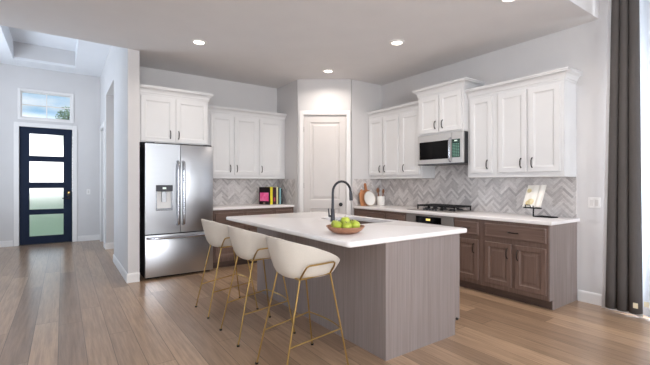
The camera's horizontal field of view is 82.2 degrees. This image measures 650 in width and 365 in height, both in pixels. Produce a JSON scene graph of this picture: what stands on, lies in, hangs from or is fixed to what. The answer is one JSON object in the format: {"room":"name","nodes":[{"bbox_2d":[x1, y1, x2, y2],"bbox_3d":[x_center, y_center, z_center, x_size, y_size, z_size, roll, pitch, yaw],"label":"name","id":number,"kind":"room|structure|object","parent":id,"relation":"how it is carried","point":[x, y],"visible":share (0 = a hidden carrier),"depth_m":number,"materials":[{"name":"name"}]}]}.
{"room":"kitchen","nodes":[
{"label":"kitchen","id":0,"kind":"room"},
{"bbox_2d":[0,63,99,245],"bbox_3d":[-6.328,-0.751,7.787,3.012,4.122,0.140,0,0,-35],"label":"wall","id":1,"kind":"structure","parent":0,"point":[85,89],"depth_m":8.17,"materials":[{"name":"grey paint"}]},
{"bbox_2d":[0,240,12,246],"bbox_3d":[-6.960,1.249,7.248,1.358,0.122,0.014,0,0,-35],"label":"baseboard","id":2,"kind":"structure","parent":1,"relation":"attached to","point":[2,243],"depth_m":7.58,"materials":[{"name":"white paint"}]},
{"bbox_2d":[19,126,71,244],"bbox_3d":[-5.967,0.067,7.985,0.905,2.462,0.102,0,0,-35],"label":"door","id":3,"kind":"structure","parent":1,"relation":"in","point":[45,154],"depth_m":7.99,"materials":[{"name":"blue paint"}]},
{"bbox_2d":[14,122,76,245],"bbox_3d":[-5.948,0.029,7.958,1.083,2.561,0.018,0,0,-35],"label":"trim","id":4,"kind":"structure","parent":1,"relation":"attached to","point":[16,124],"depth_m":7.89,"materials":[{"name":"white paint"}]},
{"bbox_2d":[19,241,71,245],"bbox_3d":[-5.994,1.304,8.022,0.913,0.012,0.140,0,0,-35],"label":"trim","id":5,"kind":"structure","parent":1,"relation":"attached to","point":[67,241],"depth_m":7.94,"materials":[{"name":"black metal"}]},
{"bbox_2d":[18,88,73,122],"bbox_3d":[-5.947,-1.633,7.958,0.961,0.645,0.018,0,0,-35],"label":"trim","id":6,"kind":"structure","parent":1,"relation":"attached to","point":[19,89],"depth_m":7.93,"materials":[{"name":"white paint"}]},
{"bbox_2d":[21,91,70,120],"bbox_3d":[-5.987,-1.633,8.015,0.861,0.545,0.060,0,0,-35],"label":"window","id":7,"kind":"structure","parent":1,"relation":"in","point":[46,106],"depth_m":8.00,"materials":[{"name":"white paint"}]},
{"bbox_2d":[78,234,99,240],"bbox_3d":[-5.322,1.249,8.401,0.421,0.122,0.014,0,0,-35],"label":"baseboard","id":8,"kind":"structure","parent":1,"relation":"attached to","point":[85,237],"depth_m":8.39,"materials":[{"name":"white paint"}]},
{"bbox_2d":[0,25,110,76],"bbox_3d":[-4.145,-2.611,6.492,5.092,0.398,4.490,0,0,-35],"label":"ceiling","id":9,"kind":"structure","parent":0,"point":[90,57],"depth_m":7.25,"materials":[{"name":"paint"}]},
{"bbox_2d":[13,41,74,65],"bbox_3d":[-5.689,-2.611,7.583,1.002,0.298,0.050,0,0,-35],"label":"trim","id":10,"kind":"structure","parent":9,"relation":"attached to","point":[23,50],"depth_m":7.54,"materials":[{"name":"grey paint"}]},
{"bbox_2d":[100,61,113,242],"bbox_3d":[-3.700,-0.576,8.640,2.508,3.772,1.490,0,0,-35],"label":"wall","id":11,"kind":"structure","parent":0,"point":[106,101],"depth_m":7.37,"materials":[{"name":"grey paint"}]},
{"bbox_2d":[100,121,104,246],"bbox_3d":[-4.735,0.037,7.917,0.018,2.545,1.010,0,0,-35],"label":"trim","id":12,"kind":"structure","parent":11,"relation":"attached to","point":[102,126],"depth_m":7.56,"materials":[{"name":"white paint"}]},
{"bbox_2d":[104,242,113,248],"bbox_3d":[-3.751,1.249,7.825,1.514,0.122,0.244,0,0,-35],"label":"baseboard","id":13,"kind":"structure","parent":11,"relation":"attached to","point":[106,245],"depth_m":7.34,"materials":[{"name":"white paint"}]},
{"bbox_2d":[106,46,139,273],"bbox_3d":[-3.377,-0.576,6.122,0.138,3.772,3.000,0,0,-35],"label":"wall","id":14,"kind":"structure","parent":0,"point":[122,64],"depth_m":4.96,"materials":[{"name":"grey paint"}]},
{"bbox_2d":[113,254,139,282],"bbox_3d":[-2.984,1.249,5.552,0.152,0.122,1.644,0,0,-35],"label":"baseboard","id":15,"kind":"structure","parent":14,"relation":"attached to","point":[131,277],"depth_m":4.92,"materials":[{"name":"white paint"}]},
{"bbox_2d":[140,66,276,204],"bbox_3d":[-1.334,-0.267,6.687,3.854,3.154,0.148,0,0,-35],"label":"wall","id":16,"kind":"structure","parent":0,"point":[226,93],"depth_m":6.38,"materials":[{"name":"grey paint"}]},
{"bbox_2d":[140,84,213,145],"bbox_3d":[-2.264,-0.936,5.538,1.007,0.769,0.674,0,0,-35],"label":"upper cabinet","id":17,"kind":"object","parent":16,"relation":"attached to","point":[173,116],"visible":0.98,"depth_m":5.27,"materials":[{"name":"white paint"}]},
{"bbox_2d":[208,113,257,178],"bbox_3d":[-1.583,-0.588,6.208,0.897,1.045,0.362,0,0,-35],"label":"upper cabinet","id":18,"kind":"object","parent":16,"relation":"attached to","point":[233,140],"visible":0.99,"depth_m":6.11,"materials":[{"name":"white paint"}]},
{"bbox_2d":[258,118,284,178],"bbox_3d":[-1.002,-0.588,6.617,0.520,1.045,0.362,0,0,-35],"label":"upper cabinet","id":19,"kind":"object","parent":16,"relation":"attached to","point":[271,133],"visible":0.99,"depth_m":6.50,"materials":[{"name":"white paint"}]},
{"bbox_2d":[0,0,598,88],"bbox_3d":[-1.416,-2.137,3.736,7.384,0.786,4.600,0,0,-35],"label":"ceiling","id":20,"kind":"structure","parent":0,"point":[276,44],"depth_m":4.27,"materials":[{"name":"paint"}]},
{"bbox_2d":[191,39,206,44],"bbox_3d":[-1.561,-1.737,4.615,0.188,0.014,0.188,0,0,-35],"label":"recessed light","id":21,"kind":"object","parent":20,"relation":"in","point":[194,41],"visible":1,"depth_m":4.60,"materials":[{"name":"white plastic"}]},
{"bbox_2d":[322,69,333,72],"bbox_3d":[0.049,-1.737,5.814,0.188,0.014,0.188,0,0,-35],"label":"recessed light","id":22,"kind":"object","parent":20,"relation":"in","point":[324,70],"visible":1,"depth_m":5.80,"materials":[{"name":"white plastic"}]},
{"bbox_2d":[389,39,404,45],"bbox_3d":[0.896,-1.737,4.632,0.188,0.014,0.188,0,0,-35],"label":"recessed light","id":23,"kind":"object","parent":20,"relation":"in","point":[397,42],"visible":1,"depth_m":4.63,"materials":[{"name":"white plastic"}]},
{"bbox_2d":[499,0,515,2],"bbox_3d":[1.740,-1.737,3.505,0.188,0.014,0.188,0,0,-35],"label":"recessed light","id":24,"kind":"object","parent":20,"relation":"in","point":[503,1],"visible":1,"depth_m":3.56,"materials":[{"name":"white plastic"}]},
{"bbox_2d":[0,240,649,364],"bbox_3d":[-0.690,1.360,2.791,7.884,0.100,14.760,0,0,-35],"label":"floor","id":25,"kind":"structure","parent":0,"point":[65,303],"depth_m":3.34,"materials":[{"name":"brown wood"}]},
{"bbox_2d":[140,142,212,278],"bbox_3d":[-2.201,0.383,5.471,0.910,1.855,0.797,0,0,-35],"label":"refrigerator","id":26,"kind":"object","parent":25,"relation":"on","point":[176,181],"visible":0.91,"depth_m":5.16,"materials":[{"name":"metal"}]},
{"bbox_2d":[195,219,258,318],"bbox_3d":[-1.032,0.842,3.902,0.537,0.936,0.504,0,0,-35],"label":"bar stool","id":27,"kind":"object","parent":25,"relation":"on","point":[217,234],"visible":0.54,"depth_m":3.71,"materials":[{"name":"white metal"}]},
{"bbox_2d":[213,208,273,267],"bbox_3d":[-1.438,0.865,6.127,1.039,0.890,0.662,0,0,-35],"label":"base cabinet","id":28,"kind":"object","parent":25,"relation":"on","point":[219,216],"visible":0.22,"depth_m":5.78,"materials":[{"name":"brown wood"}]},
{"bbox_2d":[213,204,293,209],"bbox_3d":[-1.289,0.400,6.245,1.419,0.040,0.639,0,0,-35],"label":"countertop","id":29,"kind":"structure","parent":28,"relation":"on","point":[235,206],"depth_m":6.09,"materials":[{"name":"white stone"}]},
{"bbox_2d":[259,187,269,204],"bbox_3d":[-1.041,0.230,6.425,0.200,0.300,0.023,0,0,19],"label":"book","id":30,"kind":"object","parent":29,"relation":"on","point":[264,192],"visible":1,"depth_m":6.41,"materials":[{"name":"paper"}]},
{"bbox_2d":[260,193,268,200],"bbox_3d":[-1.046,0.247,6.415,0.167,0.145,0.001,0,0,19],"label":"picture","id":31,"kind":"object","parent":30,"relation":"attached to","point":[263,196],"depth_m":6.41},
{"bbox_2d":[270,187,272,203],"bbox_3d":[-0.986,0.229,6.521,0.052,0.302,0.200,0,0,-35],"label":"book","id":32,"kind":"object","parent":29,"relation":"on","point":[271,188],"visible":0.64,"depth_m":6.44,"materials":[{"name":"paper"}]},
{"bbox_2d":[273,187,275,203],"bbox_3d":[-0.934,0.231,6.556,0.070,0.297,0.201,0,0,-35],"label":"book","id":33,"kind":"object","parent":29,"relation":"on","point":[274,188],"visible":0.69,"depth_m":6.47,"materials":[{"name":"paper"}]},
{"bbox_2d":[276,187,277,203],"bbox_3d":[-0.890,0.230,6.582,0.028,0.299,0.190,0,0,-35],"label":"book","id":34,"kind":"object","parent":29,"relation":"on","point":[276,187],"visible":0.39,"depth_m":6.50,"materials":[{"name":"paper"}]},
{"bbox_2d":[278,187,279,203],"bbox_3d":[-0.864,0.234,6.600,0.030,0.292,0.190,0,0,-35],"label":"book","id":35,"kind":"object","parent":29,"relation":"on","point":[278,187],"visible":0.36,"depth_m":6.53,"materials":[{"name":"paper"}]},
{"bbox_2d":[219,226,295,346],"bbox_3d":[-0.599,0.842,3.287,0.537,0.936,0.504,0,0,-35],"label":"bar stool","id":36,"kind":"object","parent":25,"relation":"on","point":[248,245],"visible":0.77,"depth_m":3.10,"materials":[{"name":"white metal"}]},
{"bbox_2d":[274,207,292,213],"bbox_3d":[-0.858,0.865,6.535,0.378,0.890,0.662,0,0,-35],"label":"base cabinet","id":37,"kind":"object","parent":25,"relation":"on","point":[281,210],"visible":0.05,"depth_m":6.29,"materials":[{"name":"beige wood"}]},
{"bbox_2d":[255,236,348,364],"bbox_3d":[-0.168,0.842,2.674,0.537,0.936,0.504,0,0,-35],"label":"bar stool","id":38,"kind":"object","parent":25,"relation":"on","point":[300,262],"visible":1,"depth_m":2.50,"materials":[{"name":"beige fabric"}]},
{"bbox_2d":[257,220,459,360],"bbox_3d":[0.188,0.875,3.893,0.919,0.870,2.229,0,0,-35],"label":"kitchen island","id":39,"kind":"object","parent":25,"relation":"on","point":[394,299],"visible":0.58,"depth_m":3.00,"materials":[{"name":"grey wood"}]},
{"bbox_2d":[226,212,466,247],"bbox_3d":[0.042,0.420,3.821,1.343,0.040,2.318,0,0,-35],"label":"island countertop","id":40,"kind":"structure","parent":39,"relation":"on","point":[310,225],"depth_m":3.24,"materials":[{"name":"white stone"}]},
{"bbox_2d":[328,180,352,221],"bbox_3d":[0.159,0.188,3.884,0.311,0.424,0.062,0,0,-35],"label":"faucet","id":41,"kind":"object","parent":40,"relation":"on","point":[332,215],"visible":0.94,"depth_m":3.82,"materials":[{"name":"black metal"}]},
{"bbox_2d":[326,224,364,233],"bbox_3d":[0.163,0.371,2.957,0.309,0.056,0.309,0,0,-35],"label":"fruit bowl","id":42,"kind":"object","parent":40,"relation":"on","point":[335,230],"visible":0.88,"depth_m":2.85,"materials":[{"name":"brown wood"}]},
{"bbox_2d":[333,221,341,227],"bbox_3d":[0.099,0.334,2.908,0.077,0.080,0.076,0,0,40],"label":"apple","id":43,"kind":"object","parent":42,"relation":"in","point":[336,224],"visible":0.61,"depth_m":2.88,"materials":[{"name":"green food"}]},
{"bbox_2d":[340,215,349,223],"bbox_3d":[0.161,0.300,2.961,0.077,0.080,0.077,0,0,16],"label":"apple","id":44,"kind":"object","parent":42,"relation":"in","point":[343,219],"visible":0.61,"depth_m":2.93,"materials":[{"name":"green food"}]},
{"bbox_2d":[342,221,351,227],"bbox_3d":[0.170,0.336,2.874,0.077,0.077,0.076,0,0,28],"label":"apple","id":45,"kind":"object","parent":42,"relation":"in","point":[345,224],"visible":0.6,"depth_m":2.85,"materials":[{"name":"green food"}]},
{"bbox_2d":[351,221,359,227],"bbox_3d":[0.238,0.336,2.924,0.077,0.077,0.076,0,0,-39],"label":"apple","id":46,"kind":"object","parent":42,"relation":"in","point":[355,224],"visible":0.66,"depth_m":2.89,"materials":[{"name":"green food"}]},
{"bbox_2d":[354,208,385,218],"bbox_3d":[0.955,0.873,6.178,0.694,0.875,0.765,0,0,-35],"label":"base cabinet","id":47,"kind":"object","parent":25,"relation":"on","point":[357,212],"visible":0.19,"depth_m":5.97,"materials":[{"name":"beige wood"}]},
{"bbox_2d":[386,211,405,220],"bbox_3d":[1.296,0.873,5.693,0.694,0.875,0.419,0,0,-35],"label":"base cabinet","id":48,"kind":"object","parent":25,"relation":"on","point":[400,216],"visible":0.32,"depth_m":5.50,"materials":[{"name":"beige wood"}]},
{"bbox_2d":[406,213,453,226],"bbox_3d":[1.632,0.873,5.189,0.724,0.874,0.788,0,0,-35],"label":"oven","id":49,"kind":"object","parent":25,"relation":"on","point":[410,217],"visible":0.17,"depth_m":4.98,"materials":[{"name":"metal"}]},
{"bbox_2d":[454,217,484,291],"bbox_3d":[1.981,0.873,4.720,0.694,0.875,0.379,0,0,-35],"label":"base cabinet","id":50,"kind":"object","parent":25,"relation":"on","point":[471,241],"visible":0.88,"depth_m":4.50,"materials":[{"name":"brown wood"}]},
{"bbox_2d":[482,220,576,309],"bbox_3d":[2.307,0.873,4.257,0.694,0.875,0.752,0,0,-35],"label":"base cabinet","id":51,"kind":"object","parent":25,"relation":"on","point":[533,264],"visible":0.99,"depth_m":4.01,"materials":[{"name":"brown wood"}]},
{"bbox_2d":[353,205,579,225],"bbox_3d":[1.645,0.415,5.217,0.671,0.040,3.137,0,0,-35],"label":"countertop","id":52,"kind":"structure","parent":51,"relation":"on","point":[506,217],"depth_m":4.46,"materials":[{"name":"white stone"}]},
{"bbox_2d":[359,189,365,205],"bbox_3d":[0.634,0.256,6.311,0.120,0.283,0.074,0,0,-35],"label":"cutting board","id":53,"kind":"object","parent":52,"relation":"on","point":[361,194],"visible":0.94,"depth_m":6.29,"materials":[{"name":"brown wood"}]},
{"bbox_2d":[363,183,369,205],"bbox_3d":[0.716,0.203,6.412,0.170,0.388,0.102,0,0,-35],"label":"cutting board","id":54,"kind":"object","parent":52,"relation":"on","point":[365,185],"visible":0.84,"depth_m":6.42,"materials":[{"name":"brown wood"}]},
{"bbox_2d":[364,191,375,205],"bbox_3d":[0.757,0.268,6.283,0.256,0.252,0.059,0,0,-35],"label":"plate","id":55,"kind":"object","parent":52,"relation":"on","point":[369,197],"visible":1,"depth_m":6.29,"materials":[{"name":"white ceramic"}]},
{"bbox_2d":[377,196,384,205],"bbox_3d":[0.964,0.316,6.425,0.138,0.158,0.138,0,0,-35],"label":"utensil crock","id":56,"kind":"object","parent":52,"relation":"on","point":[380,199],"visible":0.98,"depth_m":6.37,"materials":[{"name":"white ceramic"}]},
{"bbox_2d":[408,204,471,212],"bbox_3d":[1.619,0.356,5.284,0.490,0.077,0.770,0,0,-35],"label":"cooktop","id":57,"kind":"object","parent":52,"relation":"in","point":[435,208],"visible":1,"depth_m":5.15,"materials":[{"name":"grey metal"}]},
{"bbox_2d":[523,204,557,217],"bbox_3d":[2.461,0.249,4.260,0.177,0.291,0.303,0,0,-27],"label":"cookbook stand","id":58,"kind":"object","parent":52,"relation":"on","point":[533,207],"visible":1,"depth_m":4.25,"materials":[{"name":"black metal"}]},
{"bbox_2d":[522,185,546,206],"bbox_3d":[2.431,0.157,4.322,0.138,0.263,0.233,0,0,-26],"label":"cookbook","id":59,"kind":"object","parent":58,"relation":"on","point":[534,195],"visible":1,"depth_m":4.32,"materials":[{"name":"white paper"}]},
{"bbox_2d":[277,79,381,214],"bbox_3d":[0.034,-0.217,6.561,1.925,3.054,0.633,0,0,6],"label":"wall","id":60,"kind":"structure","parent":0,"point":[359,98],"depth_m":6.37,"materials":[{"name":"grey paint"}]},
{"bbox_2d":[208,105,286,120],"bbox_3d":[-1.277,-1.157,6.227,1.419,0.118,0.065,0,0,-35],"label":"crown molding","id":61,"kind":"structure","parent":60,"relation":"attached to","point":[215,109],"depth_m":6.20,"materials":[{"name":"white paint"}]},
{"bbox_2d":[299,111,349,214],"bbox_3d":[-0.002,0.049,6.283,0.860,2.522,0.018,0,0,1],"label":"trim","id":62,"kind":"structure","parent":60,"relation":"attached to","point":[301,113],"depth_m":6.28,"materials":[{"name":"white paint"}]},
{"bbox_2d":[304,115,345,213],"bbox_3d":[-0.002,0.080,6.282,0.714,2.436,0.115,0,0,1],"label":"door","id":63,"kind":"structure","parent":60,"relation":"in","point":[324,135],"depth_m":6.31,"materials":[{"name":"paint"}]},
{"bbox_2d":[366,101,417,119],"bbox_3d":[1.086,-1.157,6.021,0.065,0.118,1.177,0,0,-35],"label":"crown molding","id":64,"kind":"structure","parent":60,"relation":"attached to","point":[411,106],"depth_m":5.99,"materials":[{"name":"white paint"}]},
{"bbox_2d":[381,0,607,299],"bbox_3d":[3.364,-0.610,3.474,0.148,3.840,10.810,0,0,-35],"label":"wall","id":65,"kind":"structure","parent":0,"point":[583,47],"depth_m":4.36,"materials":[{"name":"grey paint"}]},
{"bbox_2d":[369,114,409,178],"bbox_3d":[1.083,-0.588,6.294,0.351,1.045,0.727,0,0,-35],"label":"upper cabinet","id":66,"kind":"object","parent":65,"relation":"attached to","point":[384,132],"visible":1,"depth_m":6.18,"materials":[{"name":"white paint"}]},
{"bbox_2d":[400,110,434,178],"bbox_3d":[1.422,-0.588,5.812,0.351,1.045,0.448,0,0,-35],"label":"upper cabinet","id":67,"kind":"object","parent":65,"relation":"attached to","point":[409,167],"visible":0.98,"depth_m":5.74,"materials":[{"name":"white paint"}]},
{"bbox_2d":[412,77,484,136],"bbox_3d":[1.731,-1.020,5.286,0.451,0.681,0.894,0,0,-35],"label":"upper cabinet","id":68,"kind":"object","parent":65,"relation":"attached to","point":[442,107],"visible":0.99,"depth_m":5.11,"materials":[{"name":"white paint"}]},
{"bbox_2d":[418,131,467,165],"bbox_3d":[1.728,-0.464,5.284,0.436,0.424,0.762,0,0,-35],"label":"microwave","id":69,"kind":"object","parent":68,"relation":"attached to","point":[445,149],"visible":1,"depth_m":5.13,"materials":[{"name":"metal"}]},
{"bbox_2d":[468,94,502,177],"bbox_3d":[2.111,-0.588,4.834,0.351,1.045,0.407,0,0,-35],"label":"upper cabinet","id":70,"kind":"object","parent":65,"relation":"attached to","point":[482,111],"visible":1,"depth_m":4.75,"materials":[{"name":"white paint"}]},
{"bbox_2d":[465,66,582,98],"bbox_3d":[2.340,-1.157,4.497,0.363,0.118,1.223,0,0,-35],"label":"crown molding","id":71,"kind":"structure","parent":65,"relation":"attached to","point":[570,74],"depth_m":4.27,"materials":[{"name":"white paint"}]},
{"bbox_2d":[497,80,575,176],"bbox_3d":[2.444,-0.588,4.360,0.351,1.045,0.749,0,0,-35],"label":"upper cabinet","id":72,"kind":"object","parent":65,"relation":"attached to","point":[536,125],"visible":1,"depth_m":4.20,"materials":[{"name":"white paint"}]},
{"bbox_2d":[578,289,601,305],"bbox_3d":[2.943,1.249,3.945,0.014,0.122,0.465,0,0,-35],"label":"baseboard","id":73,"kind":"structure","parent":65,"relation":"attached to","point":[584,296],"depth_m":4.03,"materials":[{"name":"white paint"}]},
{"bbox_2d":[588,197,600,207],"bbox_3d":[2.899,0.218,4.011,0.009,0.114,0.116,0,0,-35],"label":"switch plate","id":74,"kind":"object","parent":65,"relation":"attached to","point":[593,202],"visible":1,"depth_m":4.01,"materials":[{"name":"white plastic"}]},
{"bbox_3d":[3.643,-2.205,2.820,0.161,0.028,2.620,0,0,-35],"label":"curtain rod","id":75,"kind":"object","parent":65,"relation":"attached to","visible":0},
{"bbox_2d":[602,0,642,316],"bbox_3d":[2.927,-0.448,3.697,0.117,3.484,0.341,0,0,-35],"label":"curtain","id":76,"kind":"object","parent":75,"relation":"hanging from","point":[622,282],"visible":1,"depth_m":3.64,"materials":[{"name":"grey fabric"}]},
{"bbox_2d":[639,0,649,316],"bbox_3d":[3.551,-0.450,2.969,0.048,3.480,1.701,0,0,-35],"label":"sheer curtain","id":77,"kind":"object","parent":75,"relation":"hanging from","point":[644,4],"visible":0.67,"depth_m":3.61,"materials":[{"name":"white fabric"}]},
{"label":"outside","id":78,"kind":"structure","parent":0,"visible":0},
{"bbox_3d":[-23.058,1.510,32.771,60.000,0.100,59.860,0,0,-35],"label":"ground","id":79,"kind":"structure","parent":78,"visible":0},
{"bbox_2d":[55,106,69,119],"bbox_3d":[-10.223,-0.794,14.804,0.981,4.512,0.934,0,0,-35],"label":"tree","id":80,"kind":"object","parent":79,"relation":"on","point":[67,112],"visible":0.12,"depth_m":14.66,"materials":[{"name":"green plant"}]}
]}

